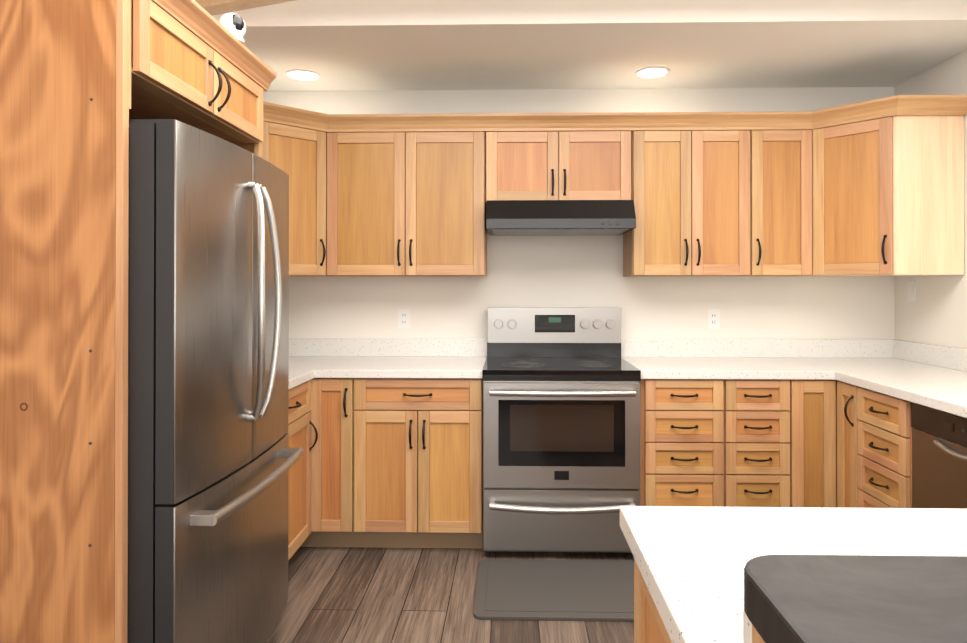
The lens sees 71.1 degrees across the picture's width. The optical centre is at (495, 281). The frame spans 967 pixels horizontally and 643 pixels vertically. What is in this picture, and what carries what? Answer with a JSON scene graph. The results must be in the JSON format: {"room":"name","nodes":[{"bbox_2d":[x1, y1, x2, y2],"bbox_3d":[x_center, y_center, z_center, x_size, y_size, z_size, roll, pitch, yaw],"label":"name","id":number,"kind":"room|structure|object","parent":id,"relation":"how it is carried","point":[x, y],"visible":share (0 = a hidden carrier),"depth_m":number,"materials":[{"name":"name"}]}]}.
{"room":"kitchen","nodes":[
{"label":"kitchen","id":0,"kind":"room"},
{"bbox_2d":[195,0,294,15],"bbox_3d":[0.297,-1.510,0.130,3.850,0.720,5.700,0,0,1],"label":"ceiling","id":1,"kind":"structure","parent":0,"point":[213,7],"depth_m":2.96,"materials":[{"name":"beige paint"}]},
{"bbox_2d":[266,547,633,642],"bbox_3d":[0.309,1.387,0.616,4.090,0.100,6.940,0,0,1],"label":"floor","id":2,"kind":"structure","parent":0,"point":[373,595],"depth_m":2.85,"materials":[{"name":"brown wood"}]},
{"bbox_2d":[0,0,276,642],"bbox_3d":[-1.232,0.250,2.254,0.679,2.190,0.983,0,0,1],"label":"enclosure","id":3,"kind":"object","parent":2,"relation":"on","point":[82,82],"visible":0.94,"depth_m":1.76,"materials":[{"name":"brown wood"}]},
{"bbox_2d":[219,13,245,43],"bbox_3d":[-0.928,-0.896,2.387,0.092,0.101,0.092,0,0,1],"label":"security camera","id":4,"kind":"object","parent":3,"relation":"on","point":[234,24],"visible":0.75,"depth_m":2.35,"materials":[{"name":"white plastic"}]},
{"bbox_2d":[127,119,303,642],"bbox_3d":[-1.138,0.457,2.246,0.817,1.775,0.911,0,0,1],"label":"refrigerator","id":5,"kind":"object","parent":2,"relation":"on","point":[213,457],"visible":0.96,"depth_m":1.93,"materials":[{"name":"grey metal"}]},
{"bbox_2d":[288,380,317,560],"bbox_3d":[-1.214,0.911,3.063,0.678,0.875,0.637,0,0,1],"label":"base cabinet","id":6,"kind":"object","parent":2,"relation":"on","point":[300,472],"visible":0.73,"depth_m":3.18,"materials":[{"name":"beige wood"}]},
{"bbox_2d":[300,378,323,546],"bbox_3d":[-1.197,0.914,3.683,0.679,0.876,0.637,0,0,1],"label":"base cabinet","id":7,"kind":"object","parent":2,"relation":"on","point":[316,538],"depth_m":3.36,"materials":[{"name":"beige wood"}]},
{"bbox_2d":[289,356,486,388],"bbox_3d":[-0.805,0.455,3.365,1.482,0.040,1.258,0,0,1],"label":"countertop","id":8,"kind":"structure","parent":7,"relation":"on","point":[302,369],"depth_m":3.44,"materials":[{"name":"white stone"}]},
{"bbox_2d":[324,378,367,546],"bbox_3d":[-0.775,0.914,3.673,0.279,0.876,0.637,0,0,1],"label":"base cabinet","id":9,"kind":"object","parent":2,"relation":"on","point":[345,399],"depth_m":3.36,"materials":[{"name":"beige wood"}]},
{"bbox_2d":[368,378,482,548],"bbox_3d":[-0.409,0.914,3.664,0.703,0.876,0.637,0,0,1],"label":"base cabinet","id":10,"kind":"object","parent":2,"relation":"on","point":[397,462],"depth_m":3.35,"materials":[{"name":"beige wood"}]},
{"bbox_2d":[473,559,633,621],"bbox_3d":[0.354,1.339,2.968,0.875,0.016,0.565,0,0,1],"label":"kitchen mat","id":11,"kind":"object","parent":2,"relation":"on","point":[571,590],"visible":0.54,"depth_m":2.92,"materials":[{"name":"grey rubber"}]},
{"bbox_2d":[483,307,640,555],"bbox_3d":[0.327,0.749,3.573,0.766,1.205,0.752,0,0,1],"label":"range","id":12,"kind":"object","parent":2,"relation":"on","point":[561,438],"visible":0.98,"depth_m":3.28,"materials":[{"name":"silver metal"}]},
{"bbox_2d":[634,559,671,642],"bbox_3d":[0.558,0.901,0.952,0.622,0.876,0.612,0,0,1],"label":"base cabinet","id":13,"kind":"object","parent":2,"relation":"on","point":[649,626],"depth_m":1.06,"materials":[{"name":"beige wood"}]},
{"bbox_2d":[620,506,966,642],"bbox_3d":[0.912,0.445,1.308,1.350,0.040,1.361,0,0,1],"label":"countertop","id":14,"kind":"structure","parent":13,"relation":"on","point":[691,561],"depth_m":1.10,"materials":[{"name":"white stone"}]},
{"bbox_2d":[639,379,726,506],"bbox_3d":[0.921,0.914,3.632,0.413,0.876,0.637,0,0,1],"label":"base cabinet","id":15,"kind":"object","parent":2,"relation":"on","point":[683,422],"depth_m":3.32,"materials":[{"name":"beige wood"}]},
{"bbox_2d":[621,357,835,379],"bbox_3d":[1.178,0.456,3.619,0.929,0.040,0.654,0,0,1],"label":"countertop","id":16,"kind":"structure","parent":15,"relation":"on","point":[650,367],"depth_m":3.40,"materials":[{"name":"white stone"}]},
{"bbox_2d":[743,608,764,642],"bbox_3d":[1.230,0.823,0.552,1.995,1.028,0.132,0,0,1],"label":"support","id":17,"kind":"object","parent":2,"relation":"on","point":[751,634],"visible":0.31,"depth_m":0.62,"materials":[{"name":"brown wood"}]},
{"bbox_2d":[744,555,966,642],"bbox_3d":[1.224,0.285,0.369,2.000,0.044,0.540,0,0,1],"label":"countertop","id":18,"kind":"structure","parent":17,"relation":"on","point":[846,599],"depth_m":0.57,"materials":[{"name":"grey stone"}]},
{"bbox_2d":[727,379,806,506],"bbox_3d":[1.319,0.914,3.622,0.382,0.876,0.637,0,0,1],"label":"base cabinet","id":19,"kind":"object","parent":2,"relation":"on","point":[738,442],"depth_m":3.31,"materials":[{"name":"beige wood"}]},
{"bbox_2d":[807,380,837,507],"bbox_3d":[1.557,0.914,3.616,0.216,0.876,0.637,0,0,1],"label":"base cabinet","id":20,"kind":"object","parent":2,"relation":"on","point":[821,394],"depth_m":3.31,"materials":[{"name":"beige wood"}]},
{"bbox_2d":[804,358,966,417],"bbox_3d":[1.940,0.450,2.265,0.661,0.040,3.324,0,0,1],"label":"countertop","id":21,"kind":"structure","parent":20,"relation":"on","point":[935,387],"depth_m":3.04,"materials":[{"name":"white stone"}]},
{"bbox_2d":[837,381,912,507],"bbox_3d":[1.950,0.911,3.003,0.678,0.875,0.605,0,0,1],"label":"base cabinet","id":22,"kind":"object","parent":2,"relation":"on","point":[874,449],"visible":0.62,"depth_m":2.96,"materials":[{"name":"beige wood"}]},
{"bbox_2d":[911,402,966,508],"bbox_3d":[1.941,0.906,2.396,0.613,0.858,0.598,0,0,1],"label":"dishwasher","id":23,"kind":"object","parent":2,"relation":"on","point":[939,458],"visible":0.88,"depth_m":2.53,"materials":[{"name":"grey metal"}]},
{"bbox_2d":[263,87,894,357],"bbox_3d":[0.392,-0.447,4.034,4.090,3.600,0.120,0,0,1],"label":"wall","id":24,"kind":"structure","parent":0,"point":[554,271],"depth_m":3.97,"materials":[{"name":"white paint"}]},
{"bbox_2d":[262,121,326,275],"bbox_3d":[-1.223,-0.441,3.704,0.630,0.815,0.610,0,0,1],"label":"upper cabinet","id":25,"kind":"object","parent":24,"relation":"attached to","point":[297,155],"visible":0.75,"depth_m":3.58,"materials":[{"name":"brown wood"}]},
{"bbox_2d":[263,95,966,132],"bbox_3d":[0.378,-0.857,3.482,3.842,0.085,0.366,0,0,1],"label":"crown molding","id":26,"kind":"structure","parent":25,"relation":"attached to","point":[924,105],"depth_m":3.61,"materials":[{"name":"brown wood"}]},
{"bbox_2d":[289,338,486,356],"bbox_3d":[-0.790,0.386,3.983,1.482,0.105,0.022,0,0,1],"label":"backsplash","id":27,"kind":"structure","parent":24,"relation":"attached to","point":[413,347],"depth_m":3.96,"materials":[{"name":"white stone"}]},
{"bbox_2d":[398,309,409,327],"bbox_3d":[-0.539,0.216,3.988,0.070,0.114,0.008,0,0,1],"label":"electrical outlet","id":28,"kind":"object","parent":24,"relation":"attached to","point":[403,318],"visible":1,"depth_m":3.99,"materials":[{"name":"white plastic"}]},
{"bbox_2d":[327,132,486,275],"bbox_3d":[-0.486,-0.440,3.807,0.862,0.815,0.367,0,0,1],"label":"upper cabinet","id":29,"kind":"object","parent":24,"relation":"attached to","point":[406,203],"visible":1,"depth_m":3.67,"materials":[{"name":"brown wood"}]},
{"bbox_2d":[486,131,630,204],"bbox_3d":[0.343,-0.639,3.788,0.788,0.418,0.367,0,0,1],"label":"upper cabinet","id":30,"kind":"object","parent":24,"relation":"attached to","point":[570,165],"visible":0.9,"depth_m":3.65,"materials":[{"name":"brown wood"}]},
{"bbox_2d":[486,200,635,235],"bbox_3d":[0.341,-0.348,3.721,0.768,0.158,0.499,0,0,1],"label":"range hood","id":31,"kind":"object","parent":30,"relation":"attached to","point":[555,217],"visible":1,"depth_m":3.50,"materials":[{"name":"black metal"}]},
{"bbox_2d":[707,309,719,328],"bbox_3d":[1.270,0.216,3.945,0.070,0.114,0.008,0,0,1],"label":"electrical outlet","id":32,"kind":"object","parent":24,"relation":"attached to","point":[713,318],"visible":1,"depth_m":3.94,"materials":[{"name":"white plastic"}]},
{"bbox_2d":[623,130,811,275],"bbox_3d":[1.219,-0.440,3.766,0.956,0.815,0.367,0,0,1],"label":"upper cabinet","id":33,"kind":"object","parent":24,"relation":"attached to","point":[725,203],"visible":1,"depth_m":3.63,"materials":[{"name":"brown wood"}]},
{"bbox_2d":[621,339,892,357],"bbox_3d":[1.501,0.385,3.928,1.560,0.105,0.023,0,0,1],"label":"backsplash","id":34,"kind":"structure","parent":24,"relation":"attached to","point":[776,348],"depth_m":3.92,"materials":[{"name":"white stone"}]},
{"bbox_2d":[811,116,963,275],"bbox_3d":[1.998,-0.441,3.622,0.611,0.815,0.617,0,0,1],"label":"upper cabinet","id":35,"kind":"object","parent":24,"relation":"attached to","point":[887,196],"visible":0.94,"depth_m":3.33,"materials":[{"name":"brown wood"}]},
{"bbox_2d":[212,0,966,90],"bbox_3d":[0.378,-1.692,3.480,3.850,1.115,1.000,0,0,1],"label":"ceiling","id":36,"kind":"structure","parent":0,"point":[354,45],"depth_m":3.21,"materials":[{"name":"white paint"}]},
{"bbox_2d":[286,69,320,80],"bbox_3d":[-1.052,-1.129,3.702,0.183,0.007,0.183,0,0,1],"label":"recessed light","id":37,"kind":"object","parent":36,"relation":"in","point":[302,75],"visible":0.96,"depth_m":3.69,"materials":[{"name":"white plastic"}]},
{"bbox_2d":[635,67,669,77],"bbox_3d":[0.848,-1.129,3.656,0.183,0.007,0.183,0,0,1],"label":"recessed light","id":38,"kind":"object","parent":36,"relation":"in","point":[651,72],"visible":0.96,"depth_m":3.64,"materials":[{"name":"white plastic"}]},
{"bbox_2d":[894,49,966,349],"bbox_3d":[2.292,-0.464,0.516,0.120,3.600,6.820,0,0,1],"label":"wall","id":39,"kind":"structure","parent":0,"point":[935,313],"depth_m":3.52,"materials":[{"name":"white paint"}]},
{"bbox_2d":[907,281,915,301],"bbox_3d":[2.306,0.052,3.755,0.008,0.114,0.070,0,0,1],"label":"light switch","id":40,"kind":"object","parent":39,"relation":"attached to","point":[911,289],"visible":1,"depth_m":3.75,"materials":[{"name":"white plastic"}]},
{"bbox_2d":[893,339,966,371],"bbox_3d":[2.271,0.379,2.672,0.020,0.105,2.496,0,0,1],"label":"backsplash","id":41,"kind":"structure","parent":39,"relation":"attached to","point":[944,357],"depth_m":3.54,"materials":[{"name":"white stone"}]}
]}

